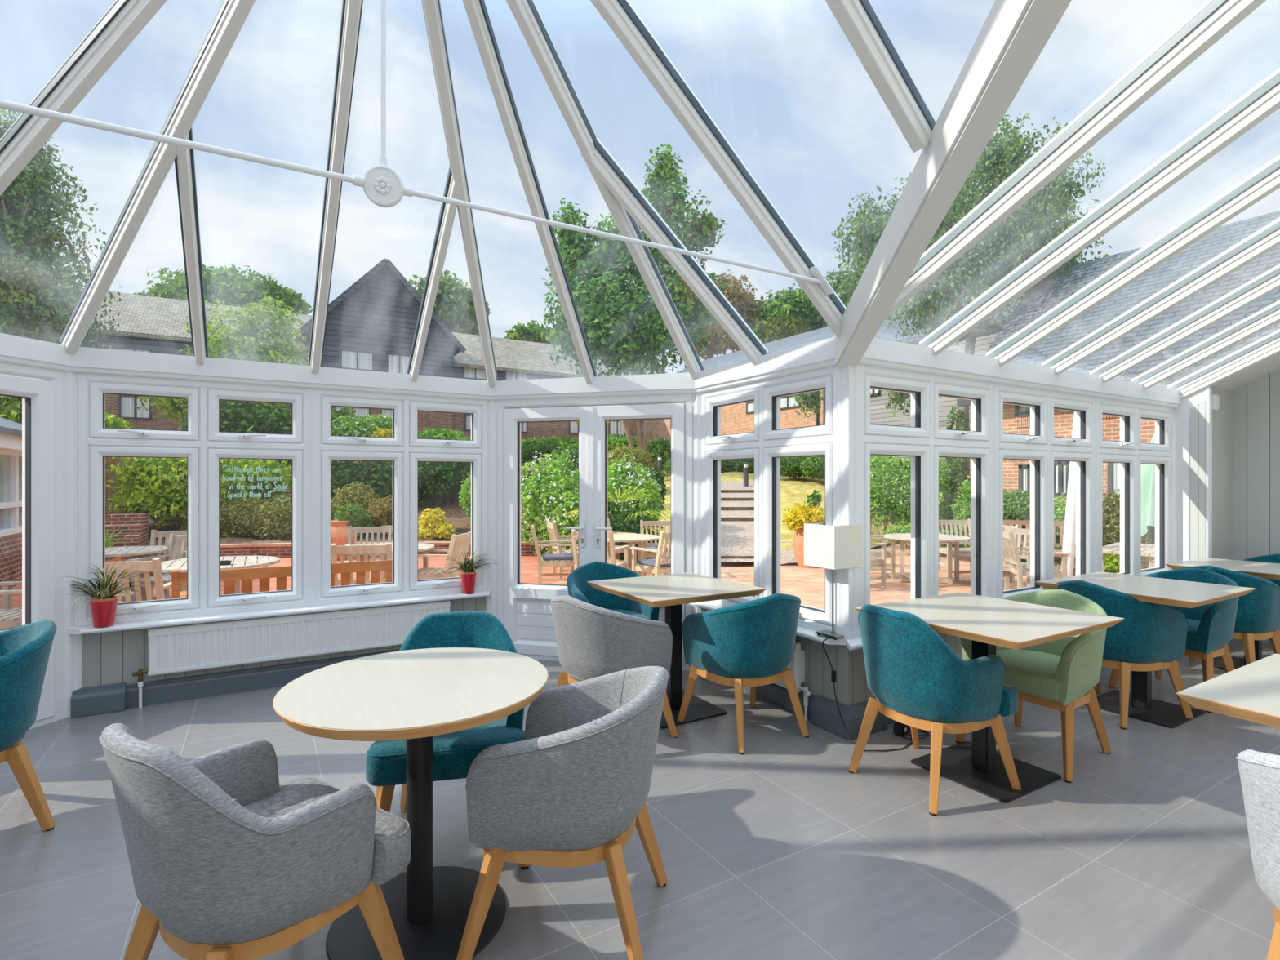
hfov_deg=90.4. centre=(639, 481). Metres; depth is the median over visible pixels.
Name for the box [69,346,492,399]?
beam
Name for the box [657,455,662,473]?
bollard light
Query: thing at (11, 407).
shrub
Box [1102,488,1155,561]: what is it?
hedge
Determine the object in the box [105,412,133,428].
shrub
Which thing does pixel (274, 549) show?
wall
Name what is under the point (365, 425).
shrub
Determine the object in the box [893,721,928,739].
power adapter
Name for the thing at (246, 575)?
garden bench
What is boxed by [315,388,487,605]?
window
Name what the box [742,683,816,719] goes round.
baseboard
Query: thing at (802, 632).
trim
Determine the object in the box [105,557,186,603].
garden chair
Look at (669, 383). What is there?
trim
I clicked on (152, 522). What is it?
rock
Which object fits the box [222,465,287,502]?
handwritten message
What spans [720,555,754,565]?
step riser
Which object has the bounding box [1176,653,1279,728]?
square table
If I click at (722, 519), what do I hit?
step riser
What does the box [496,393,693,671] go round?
trim
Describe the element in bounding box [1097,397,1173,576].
window
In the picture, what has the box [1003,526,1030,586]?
garden chair
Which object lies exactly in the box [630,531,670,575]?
garden chair
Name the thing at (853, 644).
trim
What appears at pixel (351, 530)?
garden chair
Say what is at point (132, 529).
step
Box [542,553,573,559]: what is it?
seat cushion
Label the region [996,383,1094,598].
window
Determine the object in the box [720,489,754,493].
step riser
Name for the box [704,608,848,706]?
wall
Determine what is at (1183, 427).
trim
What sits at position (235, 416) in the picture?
hedge
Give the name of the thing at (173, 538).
garden chair
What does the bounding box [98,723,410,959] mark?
tub chair
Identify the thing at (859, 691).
wall
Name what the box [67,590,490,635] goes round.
trim
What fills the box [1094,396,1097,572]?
trim
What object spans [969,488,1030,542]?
hedge
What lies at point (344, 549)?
garden chair
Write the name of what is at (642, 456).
shrub
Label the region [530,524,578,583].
garden chair
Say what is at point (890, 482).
hedge
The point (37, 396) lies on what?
door
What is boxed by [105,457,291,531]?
shrub
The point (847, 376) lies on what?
trim
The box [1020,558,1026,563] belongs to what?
shrub
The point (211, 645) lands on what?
radiator
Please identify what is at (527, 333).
tree
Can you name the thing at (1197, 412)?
trim
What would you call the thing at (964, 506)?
hedge
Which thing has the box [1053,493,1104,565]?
hedge
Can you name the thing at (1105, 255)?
tree
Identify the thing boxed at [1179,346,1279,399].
trim
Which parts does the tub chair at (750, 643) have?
leg, leg, backrest, leg, seat, leg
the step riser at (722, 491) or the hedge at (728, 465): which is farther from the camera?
the hedge at (728, 465)
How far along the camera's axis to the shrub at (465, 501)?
15.67 m
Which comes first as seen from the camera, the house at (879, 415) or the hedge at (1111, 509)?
the hedge at (1111, 509)
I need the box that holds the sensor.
[1212,394,1219,410]
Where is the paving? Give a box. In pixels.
[551,542,1111,609]
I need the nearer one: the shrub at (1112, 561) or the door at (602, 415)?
the door at (602, 415)
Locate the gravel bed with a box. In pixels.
[752,542,796,564]
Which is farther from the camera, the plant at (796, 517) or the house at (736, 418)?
the house at (736, 418)
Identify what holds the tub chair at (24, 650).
on the floor
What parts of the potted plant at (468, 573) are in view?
pot, pot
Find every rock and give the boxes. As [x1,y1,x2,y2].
[148,518,155,528]
[379,524,392,534]
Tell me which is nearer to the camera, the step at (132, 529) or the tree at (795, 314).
the step at (132, 529)
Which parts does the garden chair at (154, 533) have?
leg, seat, backrest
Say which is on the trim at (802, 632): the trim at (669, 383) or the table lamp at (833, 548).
the table lamp at (833, 548)
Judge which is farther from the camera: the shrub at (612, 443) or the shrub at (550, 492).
the shrub at (612, 443)
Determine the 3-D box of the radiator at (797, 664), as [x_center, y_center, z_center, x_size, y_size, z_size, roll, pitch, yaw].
[0.773,1.179,4.090,0.083,0.439,0.905,0,0,-31]
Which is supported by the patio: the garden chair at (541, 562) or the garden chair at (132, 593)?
the garden chair at (132, 593)
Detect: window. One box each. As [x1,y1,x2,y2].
[78,372,308,626]
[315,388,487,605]
[702,365,836,632]
[859,364,992,637]
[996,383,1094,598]
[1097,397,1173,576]
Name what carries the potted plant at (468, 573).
on the trim at (77, 630)
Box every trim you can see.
[0,333,71,371]
[0,361,63,729]
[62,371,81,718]
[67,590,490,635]
[308,387,315,605]
[485,400,497,617]
[492,372,696,399]
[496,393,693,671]
[688,601,845,644]
[692,392,704,613]
[694,337,836,392]
[836,364,859,639]
[845,632,940,650]
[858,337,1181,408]
[992,382,996,598]
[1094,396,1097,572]
[1177,417,1189,562]
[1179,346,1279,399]
[1190,400,1205,559]
[1205,388,1212,558]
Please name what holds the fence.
on the bank
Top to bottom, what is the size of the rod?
1.711 m
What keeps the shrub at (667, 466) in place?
on the lawn
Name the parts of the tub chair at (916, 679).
leg, leg, backrest, leg, seat, leg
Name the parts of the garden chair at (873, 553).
armrest, seat, armrest, leg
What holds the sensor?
attached to the wall at (1222, 418)
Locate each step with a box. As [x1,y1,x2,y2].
[105,513,148,545]
[105,523,145,545]
[105,533,142,558]
[111,545,138,561]
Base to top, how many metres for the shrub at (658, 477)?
1.255 m
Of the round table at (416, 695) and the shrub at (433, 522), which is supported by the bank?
the shrub at (433, 522)
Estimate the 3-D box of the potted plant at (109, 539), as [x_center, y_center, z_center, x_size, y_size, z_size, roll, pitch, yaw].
[-8.173,1.100,9.614,0.919,0.961,0.996,0,0,-31]
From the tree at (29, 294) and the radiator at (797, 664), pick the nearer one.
the radiator at (797, 664)
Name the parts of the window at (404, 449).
handle, sash, sash, handle, handle, sash, sash, handle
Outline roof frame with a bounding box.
[0,0,1279,395]
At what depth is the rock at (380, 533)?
14.31 m
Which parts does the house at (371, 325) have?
pane, pane, pane, pane, pane, pane, pane, pane, pane, pane, pane, pane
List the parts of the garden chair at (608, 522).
leg, seat, armrest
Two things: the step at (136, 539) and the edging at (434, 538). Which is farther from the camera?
the edging at (434, 538)
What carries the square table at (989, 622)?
on the floor
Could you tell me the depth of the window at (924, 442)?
3.88 m
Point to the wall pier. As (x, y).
(1182, 412)
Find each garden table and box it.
[105,546,167,599]
[149,555,279,594]
[344,542,435,561]
[607,533,659,576]
[883,533,970,584]
[1102,542,1155,573]
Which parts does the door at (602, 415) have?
handle, panel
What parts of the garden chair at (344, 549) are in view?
leg, leg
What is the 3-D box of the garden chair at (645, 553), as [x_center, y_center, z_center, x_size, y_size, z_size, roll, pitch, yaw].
[0.328,1.117,10.745,0.616,0.926,0.709,0,0,-4]
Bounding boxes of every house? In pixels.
[0,417,22,590]
[4,258,662,465]
[648,325,834,471]
[822,257,1078,476]
[956,210,1279,568]
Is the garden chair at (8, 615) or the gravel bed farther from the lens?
the gravel bed
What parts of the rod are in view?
rod, rod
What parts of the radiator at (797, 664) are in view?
panel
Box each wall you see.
[81,596,485,688]
[146,541,552,560]
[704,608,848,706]
[848,633,962,706]
[1210,386,1232,559]
[1232,368,1279,642]
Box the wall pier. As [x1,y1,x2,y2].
[1173,386,1210,562]
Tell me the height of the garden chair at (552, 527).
0.926 m
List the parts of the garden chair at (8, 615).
leg, seat, armrest, armrest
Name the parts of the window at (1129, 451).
sash, sash, handle, sash, sash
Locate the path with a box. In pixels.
[720,481,754,561]
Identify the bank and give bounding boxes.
[133,460,546,546]
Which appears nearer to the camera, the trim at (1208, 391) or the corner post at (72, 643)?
the corner post at (72, 643)
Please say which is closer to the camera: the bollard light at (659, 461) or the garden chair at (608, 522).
the garden chair at (608, 522)
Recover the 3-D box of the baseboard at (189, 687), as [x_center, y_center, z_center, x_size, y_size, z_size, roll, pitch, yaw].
[-2.290,1.321,4.441,2.602,0.159,0.065,0,0,-31]
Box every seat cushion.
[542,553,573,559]
[636,558,670,566]
[645,546,667,551]
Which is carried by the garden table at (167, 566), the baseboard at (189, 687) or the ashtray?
the ashtray
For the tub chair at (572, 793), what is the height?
0.813 m
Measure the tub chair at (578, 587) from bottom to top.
0.813 m
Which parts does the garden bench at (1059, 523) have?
seat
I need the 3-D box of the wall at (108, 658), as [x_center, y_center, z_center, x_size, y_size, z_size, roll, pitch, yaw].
[-2.334,1.235,4.517,2.693,0.670,0.110,0,0,-31]
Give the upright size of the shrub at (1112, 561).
0.427 m
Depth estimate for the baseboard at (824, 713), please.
3.55 m
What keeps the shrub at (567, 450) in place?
on the bank
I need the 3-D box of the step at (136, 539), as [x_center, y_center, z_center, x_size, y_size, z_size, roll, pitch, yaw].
[-10.209,1.315,12.478,0.640,0.530,0.450,0,0,-31]
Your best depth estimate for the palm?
11.99 m
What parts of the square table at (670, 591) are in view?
plate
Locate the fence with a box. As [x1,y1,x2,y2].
[105,457,132,515]
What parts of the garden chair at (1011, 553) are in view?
leg, backrest, leg, armrest, seat, armrest, leg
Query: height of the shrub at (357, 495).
1.139 m
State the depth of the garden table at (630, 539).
9.74 m
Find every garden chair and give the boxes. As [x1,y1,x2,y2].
[0,581,22,629]
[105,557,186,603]
[106,571,143,602]
[124,533,186,600]
[132,529,186,596]
[331,542,392,586]
[344,524,391,578]
[417,530,471,579]
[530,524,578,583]
[546,520,578,577]
[570,529,629,569]
[607,517,636,561]
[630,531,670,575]
[640,520,670,576]
[870,534,894,578]
[870,542,888,587]
[938,519,970,575]
[954,524,1020,582]
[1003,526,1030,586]
[1003,531,1070,590]
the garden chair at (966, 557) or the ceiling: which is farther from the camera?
the garden chair at (966, 557)
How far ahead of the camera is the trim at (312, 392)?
4.44 m
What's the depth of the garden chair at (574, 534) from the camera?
8.75 m
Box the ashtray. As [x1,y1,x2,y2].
[219,560,231,564]
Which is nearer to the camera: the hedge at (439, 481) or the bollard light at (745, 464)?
the hedge at (439, 481)
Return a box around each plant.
[62,557,150,626]
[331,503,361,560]
[333,503,361,525]
[443,542,497,593]
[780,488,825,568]
[780,501,825,531]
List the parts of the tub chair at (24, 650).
backrest, leg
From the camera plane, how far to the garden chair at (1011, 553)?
8.41 m
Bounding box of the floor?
[0,638,1279,959]
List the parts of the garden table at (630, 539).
leg, leg, leg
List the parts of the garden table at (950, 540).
leg, frame, leg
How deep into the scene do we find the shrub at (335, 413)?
22.76 m
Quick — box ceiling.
[1211,352,1279,390]
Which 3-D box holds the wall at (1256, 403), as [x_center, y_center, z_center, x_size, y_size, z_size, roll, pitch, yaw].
[6.347,-0.675,4.215,0.100,4.150,3.940,0,0,-31]
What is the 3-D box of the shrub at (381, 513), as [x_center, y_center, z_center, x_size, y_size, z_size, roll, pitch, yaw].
[-5.996,0.789,14.979,1.071,0.987,1.129,0,0,-31]
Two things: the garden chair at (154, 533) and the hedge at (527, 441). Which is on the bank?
the hedge at (527, 441)
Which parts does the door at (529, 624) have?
panel, handle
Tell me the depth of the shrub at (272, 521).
14.27 m
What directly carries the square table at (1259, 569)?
on the floor
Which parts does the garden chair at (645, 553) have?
leg, leg, seat, backrest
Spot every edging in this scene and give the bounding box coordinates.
[368,528,471,536]
[417,533,464,540]
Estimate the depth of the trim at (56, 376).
3.73 m
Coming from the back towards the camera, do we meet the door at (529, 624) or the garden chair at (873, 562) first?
the garden chair at (873, 562)
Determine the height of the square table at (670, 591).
0.765 m
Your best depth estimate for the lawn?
20.28 m
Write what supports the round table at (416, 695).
on the floor
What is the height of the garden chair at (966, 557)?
0.926 m
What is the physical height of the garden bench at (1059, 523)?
0.926 m
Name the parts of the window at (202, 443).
handle, sash, handle, sash, handle, handle, sash, sash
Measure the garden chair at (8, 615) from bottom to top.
0.926 m
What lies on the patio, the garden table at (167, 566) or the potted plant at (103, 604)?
the garden table at (167, 566)
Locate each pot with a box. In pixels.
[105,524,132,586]
[331,520,354,560]
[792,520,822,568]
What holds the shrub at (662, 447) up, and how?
on the lawn
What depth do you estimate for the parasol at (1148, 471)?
9.89 m
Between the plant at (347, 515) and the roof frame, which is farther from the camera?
the plant at (347, 515)
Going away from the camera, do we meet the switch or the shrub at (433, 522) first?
the switch
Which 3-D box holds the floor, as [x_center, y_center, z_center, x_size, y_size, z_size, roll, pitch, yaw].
[1.431,1.460,2.833,9.960,0.120,6.800,0,0,-31]
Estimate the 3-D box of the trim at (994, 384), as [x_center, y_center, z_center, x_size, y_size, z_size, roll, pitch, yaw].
[2.336,0.105,4.245,0.042,1.522,0.080,0,0,-31]
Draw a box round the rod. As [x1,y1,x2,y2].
[0,0,834,294]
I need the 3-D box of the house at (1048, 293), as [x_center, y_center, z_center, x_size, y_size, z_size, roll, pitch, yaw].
[13.302,-1.695,9.792,6.720,6.790,13.600,0,0,-31]
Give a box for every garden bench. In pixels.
[171,560,392,598]
[1003,520,1075,557]
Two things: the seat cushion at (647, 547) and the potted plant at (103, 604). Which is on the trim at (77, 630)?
the potted plant at (103, 604)
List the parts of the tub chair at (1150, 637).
leg, seat, backrest, leg, leg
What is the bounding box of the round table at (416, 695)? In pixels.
[272,647,548,959]
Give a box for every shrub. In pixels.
[0,374,41,436]
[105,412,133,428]
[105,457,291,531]
[179,494,291,541]
[331,407,357,423]
[331,413,392,436]
[331,480,379,519]
[337,502,373,539]
[364,494,392,535]
[372,428,392,437]
[417,426,471,439]
[417,506,456,539]
[457,471,471,519]
[520,450,578,555]
[520,457,531,537]
[548,440,578,479]
[607,435,629,452]
[607,445,654,474]
[607,451,663,520]
[607,508,663,559]
[646,436,670,470]
[647,464,666,513]
[662,458,670,473]
[877,521,955,548]
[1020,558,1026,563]
[1104,553,1142,573]
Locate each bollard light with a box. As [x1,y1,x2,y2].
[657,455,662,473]
[742,462,748,486]
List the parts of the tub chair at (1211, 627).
leg, leg, backrest, seat, leg, leg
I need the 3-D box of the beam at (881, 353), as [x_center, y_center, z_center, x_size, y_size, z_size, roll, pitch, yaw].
[2.915,-0.731,4.587,4.235,0.149,0.145,0,0,-31]
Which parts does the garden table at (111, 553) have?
leg, frame, leg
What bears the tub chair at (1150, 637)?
on the floor
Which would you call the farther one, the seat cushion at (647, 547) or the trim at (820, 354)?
the seat cushion at (647, 547)
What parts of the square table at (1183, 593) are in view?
plate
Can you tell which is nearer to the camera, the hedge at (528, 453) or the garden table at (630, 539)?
the garden table at (630, 539)
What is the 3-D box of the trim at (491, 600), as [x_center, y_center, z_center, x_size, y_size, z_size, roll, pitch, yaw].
[-1.189,0.355,5.138,0.170,2.090,0.092,0,0,-8]
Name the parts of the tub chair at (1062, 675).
leg, leg, seat, backrest, leg, leg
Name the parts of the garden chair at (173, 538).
leg, armrest, seat, leg, backrest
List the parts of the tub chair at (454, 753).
leg, leg, seat, backrest, leg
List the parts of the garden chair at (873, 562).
seat, armrest, leg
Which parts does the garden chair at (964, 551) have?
leg, leg, seat, backrest, leg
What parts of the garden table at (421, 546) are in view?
leg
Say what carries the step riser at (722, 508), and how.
on the path
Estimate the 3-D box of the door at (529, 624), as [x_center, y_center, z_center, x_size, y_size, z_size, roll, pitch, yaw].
[-0.719,0.390,5.000,0.751,1.950,0.163,0,0,14]
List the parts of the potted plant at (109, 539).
pot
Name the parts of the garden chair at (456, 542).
leg, armrest, seat, armrest, leg, backrest, leg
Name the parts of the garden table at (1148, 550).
leg, leg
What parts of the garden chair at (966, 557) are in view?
leg, seat, backrest, leg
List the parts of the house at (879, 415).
pane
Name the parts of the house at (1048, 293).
pane, pane, pane, pane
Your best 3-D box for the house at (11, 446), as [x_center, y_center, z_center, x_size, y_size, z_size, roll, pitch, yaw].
[-9.800,-0.240,6.557,4.280,3.880,8.700,0,0,-31]
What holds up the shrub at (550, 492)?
on the bank
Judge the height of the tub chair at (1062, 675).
0.813 m
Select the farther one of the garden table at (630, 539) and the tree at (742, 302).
the tree at (742, 302)
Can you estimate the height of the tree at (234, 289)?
15.868 m
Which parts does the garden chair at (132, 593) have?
armrest, seat, leg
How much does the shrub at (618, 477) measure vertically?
2.050 m
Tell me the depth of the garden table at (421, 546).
8.31 m
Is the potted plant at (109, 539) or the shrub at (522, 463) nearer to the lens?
the potted plant at (109, 539)
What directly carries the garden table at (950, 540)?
on the paving
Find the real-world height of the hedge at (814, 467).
1.007 m
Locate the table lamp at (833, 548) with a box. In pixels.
[804,522,912,751]
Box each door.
[0,374,54,721]
[504,406,593,656]
[591,403,684,666]
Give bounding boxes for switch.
[831,670,835,683]
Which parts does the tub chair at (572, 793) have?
leg, backrest, seat, leg, leg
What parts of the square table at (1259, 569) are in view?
plate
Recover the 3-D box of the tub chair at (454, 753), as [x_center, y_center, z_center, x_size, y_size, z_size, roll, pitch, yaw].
[-0.736,0.985,2.522,0.571,0.833,0.597,0,0,-12]
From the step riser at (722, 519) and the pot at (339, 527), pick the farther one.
the step riser at (722, 519)
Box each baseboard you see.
[71,648,399,718]
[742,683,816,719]
[810,694,897,740]
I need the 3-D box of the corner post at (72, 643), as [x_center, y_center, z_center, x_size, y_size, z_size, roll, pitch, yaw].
[-3.425,0.355,3.805,0.092,2.090,0.190,0,0,37]
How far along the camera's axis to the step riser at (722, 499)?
18.54 m
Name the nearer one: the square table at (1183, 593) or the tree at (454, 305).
the square table at (1183, 593)
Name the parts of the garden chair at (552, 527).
leg, backrest, leg, armrest, seat, armrest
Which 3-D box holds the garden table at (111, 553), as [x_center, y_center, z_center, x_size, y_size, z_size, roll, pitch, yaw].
[-6.513,1.212,7.900,1.100,0.725,1.100,0,0,-31]
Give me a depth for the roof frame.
3.10 m
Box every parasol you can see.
[1060,411,1075,576]
[1140,431,1155,536]
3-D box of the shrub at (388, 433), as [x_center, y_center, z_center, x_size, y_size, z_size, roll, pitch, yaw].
[-8.392,-1.461,21.023,0.872,0.679,0.938,0,0,-31]
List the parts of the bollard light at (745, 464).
post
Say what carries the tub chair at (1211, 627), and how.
on the floor
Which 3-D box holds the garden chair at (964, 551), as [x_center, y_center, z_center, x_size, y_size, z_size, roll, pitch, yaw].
[5.551,1.117,11.044,0.616,0.926,0.709,0,0,8]
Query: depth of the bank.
15.64 m
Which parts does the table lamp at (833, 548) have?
stem, lamp shade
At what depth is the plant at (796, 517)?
11.71 m
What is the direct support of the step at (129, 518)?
on the bank
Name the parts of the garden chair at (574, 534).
leg, backrest, seat, leg, armrest, leg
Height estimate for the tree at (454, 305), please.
15.698 m
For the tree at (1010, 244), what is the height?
10.956 m
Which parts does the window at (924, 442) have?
sash, sash, sash, sash, handle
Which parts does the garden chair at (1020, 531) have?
seat, backrest, leg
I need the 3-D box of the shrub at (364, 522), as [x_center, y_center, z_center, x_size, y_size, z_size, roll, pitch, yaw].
[-6.416,0.999,14.291,0.853,1.076,0.882,0,0,-31]
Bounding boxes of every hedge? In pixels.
[177,400,341,481]
[331,460,471,509]
[520,433,649,451]
[520,440,577,468]
[720,458,754,472]
[780,455,825,479]
[870,455,952,540]
[938,457,970,547]
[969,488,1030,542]
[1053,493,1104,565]
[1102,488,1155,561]
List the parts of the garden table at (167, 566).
leg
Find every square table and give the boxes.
[586,572,766,728]
[854,591,1124,803]
[1035,571,1255,728]
[1165,557,1279,669]
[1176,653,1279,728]
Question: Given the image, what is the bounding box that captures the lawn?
[620,471,899,563]
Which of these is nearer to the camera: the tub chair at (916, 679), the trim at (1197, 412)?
the tub chair at (916, 679)
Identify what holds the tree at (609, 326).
on the lawn
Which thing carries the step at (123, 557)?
on the patio
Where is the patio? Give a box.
[0,555,578,621]
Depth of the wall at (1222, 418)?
5.64 m
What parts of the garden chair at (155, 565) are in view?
leg, backrest, leg, armrest, leg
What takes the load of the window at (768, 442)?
in the wall at (818, 669)
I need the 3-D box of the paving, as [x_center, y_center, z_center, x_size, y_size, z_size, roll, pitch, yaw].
[6.339,1.640,9.774,19.100,0.120,22.300,0,0,-31]
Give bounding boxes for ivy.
[941,404,970,547]
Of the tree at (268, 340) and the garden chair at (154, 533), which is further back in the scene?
the tree at (268, 340)
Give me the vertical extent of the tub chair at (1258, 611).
0.813 m
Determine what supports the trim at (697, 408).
attached to the wall at (818, 669)
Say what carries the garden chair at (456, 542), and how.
on the patio
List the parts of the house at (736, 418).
pane, pane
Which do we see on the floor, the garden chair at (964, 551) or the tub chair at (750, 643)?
the tub chair at (750, 643)
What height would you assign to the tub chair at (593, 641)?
0.813 m
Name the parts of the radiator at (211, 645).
panel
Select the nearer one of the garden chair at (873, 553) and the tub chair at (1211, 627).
the tub chair at (1211, 627)
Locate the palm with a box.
[563,484,670,559]
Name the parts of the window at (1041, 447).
sash, sash, handle, sash, sash, handle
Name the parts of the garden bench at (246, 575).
leg, armrest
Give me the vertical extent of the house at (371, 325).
12.210 m
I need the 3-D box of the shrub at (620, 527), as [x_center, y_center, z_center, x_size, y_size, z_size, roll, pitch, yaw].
[-0.240,1.062,12.575,1.558,1.112,1.372,0,0,-31]
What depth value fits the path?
14.79 m
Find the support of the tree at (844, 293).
on the lawn
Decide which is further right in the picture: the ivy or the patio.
the ivy
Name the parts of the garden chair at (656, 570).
leg, armrest, seat, leg, leg, backrest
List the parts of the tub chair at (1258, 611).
leg, backrest, leg, leg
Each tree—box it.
[0,108,123,348]
[132,292,309,425]
[133,263,313,315]
[408,269,490,335]
[503,320,569,346]
[541,143,728,452]
[693,269,766,359]
[736,283,827,350]
[791,111,1111,545]
[814,258,866,327]
[1079,253,1109,263]
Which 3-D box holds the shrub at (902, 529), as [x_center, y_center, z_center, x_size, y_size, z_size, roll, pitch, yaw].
[6.047,1.146,13.728,1.705,0.575,0.861,0,0,23]
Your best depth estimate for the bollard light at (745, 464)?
21.43 m
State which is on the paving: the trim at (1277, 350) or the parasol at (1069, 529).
the parasol at (1069, 529)
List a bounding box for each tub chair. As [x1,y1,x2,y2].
[0,619,57,831]
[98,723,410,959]
[365,611,529,869]
[456,666,669,959]
[550,595,677,737]
[566,561,659,621]
[677,593,808,755]
[848,604,1021,816]
[955,589,1111,783]
[1056,580,1193,729]
[1108,568,1239,712]
[1174,565,1279,665]
[1235,749,1279,959]
[1242,553,1279,586]
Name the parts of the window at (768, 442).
handle, sash, sash, sash, sash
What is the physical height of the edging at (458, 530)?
0.240 m
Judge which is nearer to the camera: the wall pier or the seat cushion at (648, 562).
the wall pier
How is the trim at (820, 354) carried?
attached to the roof frame
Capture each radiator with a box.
[132,600,450,708]
[773,641,810,720]
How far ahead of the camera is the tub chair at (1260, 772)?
1.51 m
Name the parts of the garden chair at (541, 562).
leg, armrest, seat, armrest, leg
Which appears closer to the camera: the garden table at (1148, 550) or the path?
the garden table at (1148, 550)
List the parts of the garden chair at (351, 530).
leg, backrest, leg, leg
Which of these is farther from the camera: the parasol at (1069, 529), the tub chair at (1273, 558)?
the parasol at (1069, 529)
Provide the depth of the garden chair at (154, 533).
8.76 m
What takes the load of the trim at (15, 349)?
attached to the roof frame
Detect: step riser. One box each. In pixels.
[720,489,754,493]
[720,497,754,501]
[720,506,754,510]
[720,517,754,521]
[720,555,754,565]
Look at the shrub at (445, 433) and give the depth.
21.56 m
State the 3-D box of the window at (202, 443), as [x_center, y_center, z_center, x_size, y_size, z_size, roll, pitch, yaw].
[-2.846,0.105,4.148,1.238,1.522,0.136,0,0,-31]
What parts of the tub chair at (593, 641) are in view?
leg, seat, backrest, leg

